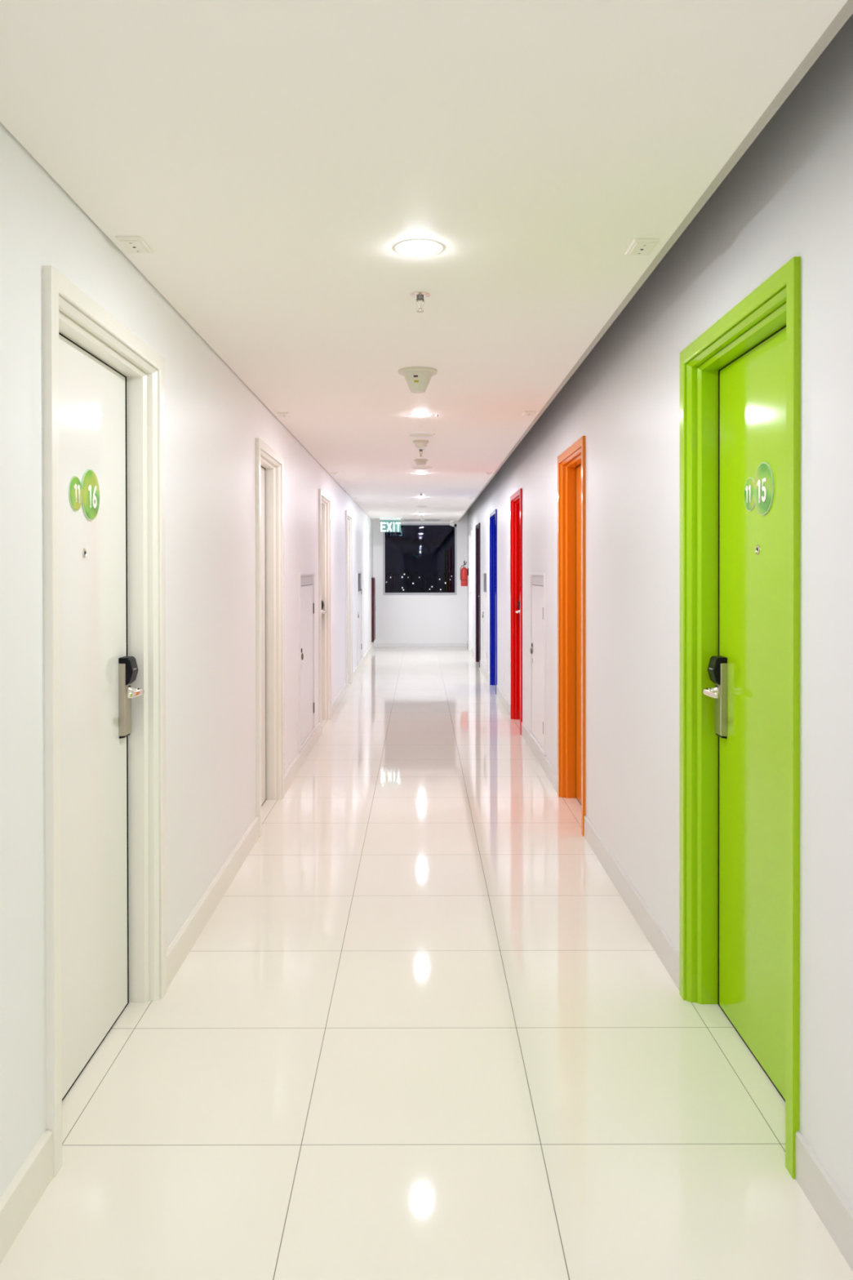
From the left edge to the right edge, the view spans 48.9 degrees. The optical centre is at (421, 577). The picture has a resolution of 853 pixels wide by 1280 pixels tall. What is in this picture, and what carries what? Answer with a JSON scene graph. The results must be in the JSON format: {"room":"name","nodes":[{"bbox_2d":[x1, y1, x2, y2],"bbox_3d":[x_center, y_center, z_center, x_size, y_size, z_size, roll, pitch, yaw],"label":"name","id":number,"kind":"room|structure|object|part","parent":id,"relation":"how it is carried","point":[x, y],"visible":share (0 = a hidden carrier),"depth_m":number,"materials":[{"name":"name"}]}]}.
{"room":"hotel corridor","nodes":[
{"label":"hotel corridor","id":0,"kind":"room"},
{"bbox_2d":[0,122,373,1197],"bbox_3d":[-0.989,0.154,1.125,0.200,2.550,33.250,0,0,0],"label":"wall","id":1,"kind":"structure","parent":0,"point":[213,420],"depth_m":3.34,"materials":[{"name":"white paint"}]},
{"bbox_2d":[43,265,166,1177],"bbox_3d":[-0.944,0.339,2.703,0.148,2.157,0.975,0,0,0],"label":"door","id":2,"kind":"structure","parent":1,"relation":"in","point":[104,398],"depth_m":2.82,"materials":[{"name":"white paint"}]},
{"bbox_3d":[-0.927,0.370,3.006,0.054,0.038,0.128,0,0,0],"label":"lever handle","id":3,"kind":"part","parent":2,"relation":"part of","materials":[{"name":"silver metal"}]},
{"bbox_2d":[0,641,374,1264],"bbox_3d":[-0.880,1.371,1.134,0.017,0.115,33.250,0,0,0],"label":"baseboard","id":4,"kind":"structure","parent":1,"relation":"attached to","point":[25,1189],"depth_m":3.35,"materials":[{"name":"white tile"}]},
{"bbox_2d":[255,437,284,836],"bbox_3d":[-0.947,0.320,5.511,0.148,2.157,0.900,0,0,0],"label":"door","id":5,"kind":"structure","parent":1,"relation":"in","point":[269,529],"depth_m":5.88,"materials":[{"name":"white paint"}]},
{"bbox_2d":[298,572,315,751],"bbox_3d":[-0.884,0.611,7.303,0.024,1.304,0.920,0,0,0],"label":"access panel","id":6,"kind":"object","parent":1,"relation":"attached to","point":[306,580],"visible":1,"depth_m":7.22,"materials":[{"name":"white paint"}]},
{"bbox_3d":[-0.893,0.649,7.304,0.005,1.175,0.852,0,0,0],"label":"panel door","id":7,"kind":"part","parent":6,"relation":"part of","materials":[{"name":"white paint"}]},
{"bbox_2d":[318,488,331,735],"bbox_3d":[-0.950,0.298,8.651,0.148,2.157,0.940,0,0,0],"label":"door","id":8,"kind":"structure","parent":1,"relation":"in","point":[324,500],"depth_m":9.05,"materials":[{"name":"white paint"}]},
{"bbox_2d":[345,510,352,692],"bbox_3d":[-0.953,0.278,11.561,0.148,2.157,0.920,0,0,0],"label":"door","id":9,"kind":"structure","parent":1,"relation":"in","point":[348,517],"depth_m":11.95,"materials":[{"name":"white paint"}]},
{"bbox_2d":[356,572,362,665],"bbox_3d":[-0.890,0.568,13.588,0.024,1.304,0.930,0,0,0],"label":"access panel","id":10,"kind":"object","parent":1,"relation":"attached to","point":[359,634],"visible":1,"depth_m":13.61,"materials":[{"name":"white paint"}]},
{"bbox_3d":[-0.899,0.694,13.589,0.005,1.000,0.862,0,0,0],"label":"panel door","id":11,"kind":"part","parent":10,"relation":"part of","materials":[{"name":"white paint"}]},
{"bbox_2d":[371,577,375,642],"bbox_3d":[-0.879,0.582,17.334,0.049,1.170,0.600,0,0,0],"label":"door","id":12,"kind":"structure","parent":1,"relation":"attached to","point":[373,580],"depth_m":17.05,"materials":[{"name":"brown"}]},
{"bbox_3d":[-0.867,0.582,17.334,0.008,1.130,0.570,0,0,0],"label":"cabinet door","id":13,"kind":"part","parent":12,"relation":"part of","materials":[{"name":"grey"}]},
{"bbox_2d":[373,511,467,643],"bbox_3d":[0.007,-0.063,17.850,2.250,2.950,0.200,0,0,0],"label":"wall","id":14,"kind":"structure","parent":0,"point":[399,619],"depth_m":17.75,"materials":[{"name":"white paint"}]},
{"bbox_2d":[382,523,457,595],"bbox_3d":[-0.026,-0.350,17.769,1.395,1.355,0.058,0,0,0],"label":"window","id":15,"kind":"structure","parent":14,"relation":"in","point":[384,533],"depth_m":17.74,"materials":[{"name":"grey metal"}]},
{"bbox_2d":[374,643,466,647],"bbox_3d":[-0.011,1.278,17.754,1.756,0.070,0.010,0,0,0],"label":"baseboard","id":16,"kind":"structure","parent":14,"relation":"attached to","point":[376,645],"depth_m":17.75,"materials":[{"name":"white paint"}]},
{"bbox_2d":[0,0,848,521],"bbox_3d":[-0.167,-1.037,1.118,1.772,0.171,33.250,0,0,0],"label":"ceiling","id":17,"kind":"structure","parent":0,"point":[273,159],"depth_m":2.17,"materials":[{"name":"white paint"}]},
{"bbox_2d":[115,235,152,253],"bbox_3d":[-0.826,-0.956,2.698,0.072,0.013,0.124,0,0,0],"label":"cover plate","id":18,"kind":"object","parent":17,"relation":"attached to","point":[131,244],"visible":1,"depth_m":2.67,"materials":[{"name":"white plastic"}]},
{"bbox_2d":[276,412,291,417],"bbox_3d":[-0.822,-0.977,5.623,0.072,0.013,0.124,0,0,0],"label":"cover plate","id":19,"kind":"object","parent":17,"relation":"attached to","point":[280,414],"visible":1,"depth_m":5.59,"materials":[{"name":"white plastic"}]},
{"bbox_2d":[379,518,400,532],"bbox_3d":[-0.548,-0.937,16.693,0.380,0.246,0.056,0,0,0],"label":"exit sign","id":20,"kind":"object","parent":17,"relation":"hanging from","point":[387,525],"visible":1,"depth_m":16.69,"materials":[{"name":"white plastic"}]},
{"bbox_2d":[398,366,437,393],"bbox_3d":[-0.016,-0.925,4.414,0.184,0.101,0.184,0,0,0],"label":"smoke detector","id":21,"kind":"object","parent":17,"relation":"attached to","point":[417,379],"visible":1,"depth_m":4.37,"materials":[{"name":"beige plastic"}]},
{"bbox_2d":[395,240,442,256],"bbox_3d":[-0.007,-0.960,2.738,0.140,0.008,0.140,0,0,0],"label":"recessed light","id":22,"kind":"object","parent":17,"relation":"in","point":[411,247],"visible":1,"depth_m":2.73,"materials":[{"name":"white plastic"}]},
{"bbox_2d":[401,242,435,254],"bbox_3d":[-0.007,-0.959,2.738,0.102,0.006,0.102,0,0,0],"label":"diffuser","id":23,"kind":"object","parent":22,"relation":"attached to","point":[407,248],"depth_m":2.72,"materials":[{"name":"white plastic"}]},
{"bbox_2d":[410,291,430,312],"bbox_3d":[-0.004,-0.938,3.199,0.068,0.059,0.068,0,0,0],"label":"sprinkler","id":24,"kind":"object","parent":17,"relation":"attached to","point":[420,295],"visible":1,"depth_m":3.19,"materials":[{"name":"silver metal"}]},
{"bbox_2d":[413,440,428,448],"bbox_3d":[-0.002,-0.969,6.793,0.116,0.046,0.116,0,0,0],"label":"smoke detector","id":25,"kind":"object","parent":17,"relation":"attached to","point":[419,443],"visible":1,"depth_m":6.76,"materials":[{"name":"beige plastic"}]},
{"bbox_2d":[408,413,432,417],"bbox_3d":[-0.002,-0.980,5.658,0.140,0.008,0.140,0,0,0],"label":"recessed light","id":26,"kind":"object","parent":17,"relation":"in","point":[415,415],"visible":1,"depth_m":5.63,"materials":[{"name":"white plastic"}]},
{"bbox_2d":[412,413,429,417],"bbox_3d":[-0.002,-0.979,5.658,0.102,0.006,0.102,0,0,0],"label":"diffuser","id":27,"kind":"object","parent":26,"relation":"attached to","point":[413,415],"depth_m":5.64,"materials":[{"name":"white plastic"}]},
{"bbox_2d":[413,458,427,465],"bbox_3d":[-0.001,-0.977,7.923,0.116,0.046,0.116,0,0,0],"label":"smoke detector","id":28,"kind":"object","parent":17,"relation":"attached to","point":[419,461],"visible":1,"depth_m":7.89,"materials":[{"name":"beige plastic"}]},
{"bbox_2d":[416,448,425,456],"bbox_3d":[-0.003,-0.966,7.234,0.068,0.059,0.068,0,0,0],"label":"sprinkler","id":29,"kind":"object","parent":17,"relation":"attached to","point":[420,449],"visible":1,"depth_m":7.22,"materials":[{"name":"silver metal"}]},
{"bbox_2d":[407,431,435,437],"bbox_3d":[0.000,-0.984,6.443,0.192,0.012,0.192,0,0,0],"label":"ceiling speaker","id":30,"kind":"object","parent":17,"relation":"attached to","point":[419,434],"visible":1,"depth_m":6.41,"materials":[{"name":"white plastic"}]},
{"bbox_2d":[410,433,431,436],"bbox_3d":[0.000,-0.983,6.443,0.160,0.011,0.160,0,0,0],"label":"grille","id":31,"kind":"object","parent":30,"relation":"attached to","point":[411,434],"depth_m":6.43,"materials":[{"name":"plastic"}]},
{"bbox_2d":[411,466,431,469],"bbox_3d":[0.004,-0.998,8.513,0.192,0.012,0.192,0,0,0],"label":"ceiling speaker","id":32,"kind":"object","parent":17,"relation":"attached to","point":[415,467],"visible":1,"depth_m":8.48,"materials":[{"name":"beige plastic"}]},
{"bbox_2d":[413,467,430,469],"bbox_3d":[0.004,-0.998,8.513,0.160,0.011,0.160,0,0,0],"label":"grille","id":33,"kind":"object","parent":32,"relation":"attached to","point":[413,468],"depth_m":8.53,"materials":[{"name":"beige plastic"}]},
{"bbox_2d":[403,519,439,520],"bbox_3d":[0.011,-1.055,17.043,0.660,0.015,0.320,0,0,0],"label":"ceiling vent","id":34,"kind":"object","parent":17,"relation":"in","point":[403,519],"visible":1,"depth_m":16.88,"materials":[{"name":"grey metal"}]},
{"bbox_2d":[449,520,457,527],"bbox_3d":[0.601,-1.003,17.424,0.151,0.127,0.095,0,1,45],"label":"security camera","id":35,"kind":"object","parent":17,"relation":"attached to","point":[452,523],"visible":1,"depth_m":17.40,"materials":[{"name":"white plastic"}]},
{"bbox_2d":[522,410,536,415],"bbox_3d":[0.643,-0.978,5.584,0.072,0.013,0.124,0,0,0],"label":"cover plate","id":36,"kind":"object","parent":17,"relation":"attached to","point":[526,412],"visible":1,"depth_m":5.55,"materials":[{"name":"white plastic"}]},
{"bbox_2d":[625,238,659,255],"bbox_3d":[0.641,-0.959,2.722,0.072,0.013,0.124,0,0,0],"label":"cover plate","id":37,"kind":"object","parent":17,"relation":"attached to","point":[639,246],"visible":1,"depth_m":2.70,"materials":[{"name":"white plastic"}]},
{"bbox_2d":[457,0,852,521],"bbox_3d":[0.719,-0.959,1.119,0.024,0.013,33.250,0,0,0],"label":"trim","id":38,"kind":"structure","parent":17,"relation":"attached to","point":[846,11],"depth_m":2.20,"materials":[{"name":"grey paint"}]},
{"bbox_2d":[0,647,852,1279],"bbox_3d":[0.001,1.477,1.135,2.300,0.100,33.650,0,0,0],"label":"floor","id":39,"kind":"structure","parent":0,"point":[421,1030],"depth_m":2.65,"materials":[{"name":"tile"}]},
{"bbox_2d":[467,13,852,1208],"bbox_3d":[0.992,0.001,1.126,0.200,2.850,33.250,0,0,0],"label":"wall","id":40,"kind":"structure","parent":0,"point":[789,195],"depth_m":3.25,"materials":[{"name":"white paint"}]},
{"bbox_2d":[460,560,468,586],"bbox_3d":[0.802,-0.082,17.296,0.144,0.474,0.126,0,0,32],"label":"fire extinguisher","id":41,"kind":"object","parent":40,"relation":"attached to","point":[464,571],"visible":0.99,"depth_m":17.25,"materials":[{"name":"red metal"}]},
{"bbox_2d":[468,530,472,650],"bbox_3d":[0.936,0.255,16.538,0.150,2.130,0.970,0,0,0],"label":"door","id":42,"kind":"structure","parent":40,"relation":"in","point":[470,534],"depth_m":16.96,"materials":[{"name":"white paint"}]},
{"bbox_2d":[475,522,480,667],"bbox_3d":[0.938,0.256,14.408,0.150,2.157,0.950,0,0,0],"label":"door","id":43,"kind":"structure","parent":40,"relation":"in","point":[477,526],"depth_m":14.82,"materials":[{"name":"black paint"}]},
{"bbox_2d":[482,572,488,670],"bbox_3d":[0.870,0.570,12.840,0.024,1.304,0.830,0,0,0],"label":"access panel","id":44,"kind":"object","parent":40,"relation":"attached to","point":[485,658],"visible":1,"depth_m":12.85,"materials":[{"name":"white paint"}]},
{"bbox_3d":[0.879,0.696,12.841,0.005,1.000,0.762,0,0,0],"label":"panel door","id":45,"kind":"part","parent":44,"relation":"part of","materials":[{"name":"white paint"}]},
{"bbox_2d":[489,509,497,694],"bbox_3d":[0.941,0.277,11.383,0.150,2.157,0.960,0,0,0],"label":"door","id":46,"kind":"structure","parent":40,"relation":"in","point":[493,516],"depth_m":11.79,"materials":[{"name":"blue paint"}]},
{"bbox_2d":[510,488,522,734],"bbox_3d":[0.944,0.294,8.668,0.150,2.160,0.930,0,0,0],"label":"door","id":47,"kind":"structure","parent":40,"relation":"in","point":[516,500],"depth_m":9.06,"materials":[{"name":"red paint"}]},
{"bbox_2d":[530,572,546,755],"bbox_3d":[0.876,0.610,7.090,0.024,1.304,0.830,0,0,0],"label":"access panel","id":48,"kind":"object","parent":40,"relation":"attached to","point":[538,580],"visible":1,"depth_m":7.02,"materials":[{"name":"white paint"}]},
{"bbox_3d":[0.885,0.648,7.090,0.005,1.175,0.762,0,0,0],"label":"panel door","id":49,"kind":"part","parent":48,"relation":"part of","materials":[{"name":"white paint"}]},
{"bbox_2d":[557,435,585,835],"bbox_3d":[0.947,0.313,5.528,0.150,2.165,0.930,0,0,0],"label":"door","id":50,"kind":"structure","parent":40,"relation":"in","point":[571,462],"depth_m":5.92,"materials":[{"name":"orange paint"}]},
{"bbox_2d":[466,640,852,1271],"bbox_3d":[0.890,1.369,1.135,0.012,0.115,33.250,0,0,0],"label":"baseboard","id":51,"kind":"structure","parent":40,"relation":"attached to","point":[828,1201],"depth_m":3.28,"materials":[{"name":"white tile"}]},
{"bbox_2d":[679,256,800,1178],"bbox_3d":[0.950,0.329,2.689,0.150,2.172,0.968,0,0,0],"label":"door","id":52,"kind":"structure","parent":40,"relation":"in","point":[740,378],"depth_m":2.81,"materials":[{"name":"green paint"}]},
{"bbox_3d":[0.933,0.367,2.989,0.054,0.038,0.128,0,0,0],"label":"lever handle","id":53,"kind":"part","parent":52,"relation":"part of","materials":[{"name":"silver metal"}]},
{"label":"outside","id":54,"kind":"structure","parent":0,"visible":0},
{"bbox_3d":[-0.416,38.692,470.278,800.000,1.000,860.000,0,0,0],"label":"ground","id":55,"kind":"structure","parent":54,"visible":0},
{"bbox_2d":[385,573,395,592],"bbox_3d":[-10.479,18.939,305.978,3.800,40.800,12.300,0,0,0],"label":"building","id":56,"kind":"structure","parent":55,"relation":"on","point":[389,580],"depth_m":300.01,"materials":[{"name":"black"}]},
{"bbox_2d":[395,569,409,592],"bbox_3d":[-5.880,18.333,305.978,4.400,42.000,12.300,0,0,0],"label":"building","id":57,"kind":"structure","parent":55,"relation":"on","point":[402,579],"depth_m":300.01,"materials":[{"name":"black"}]},
{"bbox_2d":[411,571,421,592],"bbox_3d":[-1.580,18.627,305.984,3.200,41.400,12.300,0,0,0],"label":"building","id":58,"kind":"structure","parent":55,"relation":"on","point":[415,578],"depth_m":300.01,"materials":[{"name":"black"}]},
{"bbox_2d":[425,573,435,592],"bbox_3d":[3.121,18.970,305.992,3.400,40.700,12.300,0,0,0],"label":"building","id":59,"kind":"structure","parent":55,"relation":"on","point":[430,580],"depth_m":300.01,"materials":[{"name":"black"}]},
{"bbox_2d":[436,572,445,592],"bbox_3d":[6.535,18.715,305.993,2.830,41.200,12.300,0,0,0],"label":"building","id":60,"kind":"structure","parent":55,"relation":"on","point":[441,578],"depth_m":300.01,"materials":[{"name":"black"}]},
{"bbox_2d":[446,568,454,592],"bbox_3d":[10.120,18.210,305.993,3.200,42.200,12.300,0,0,0],"label":"building","id":61,"kind":"structure","parent":55,"relation":"on","point":[450,575],"depth_m":300.01,"materials":[{"name":"black"}]}
]}

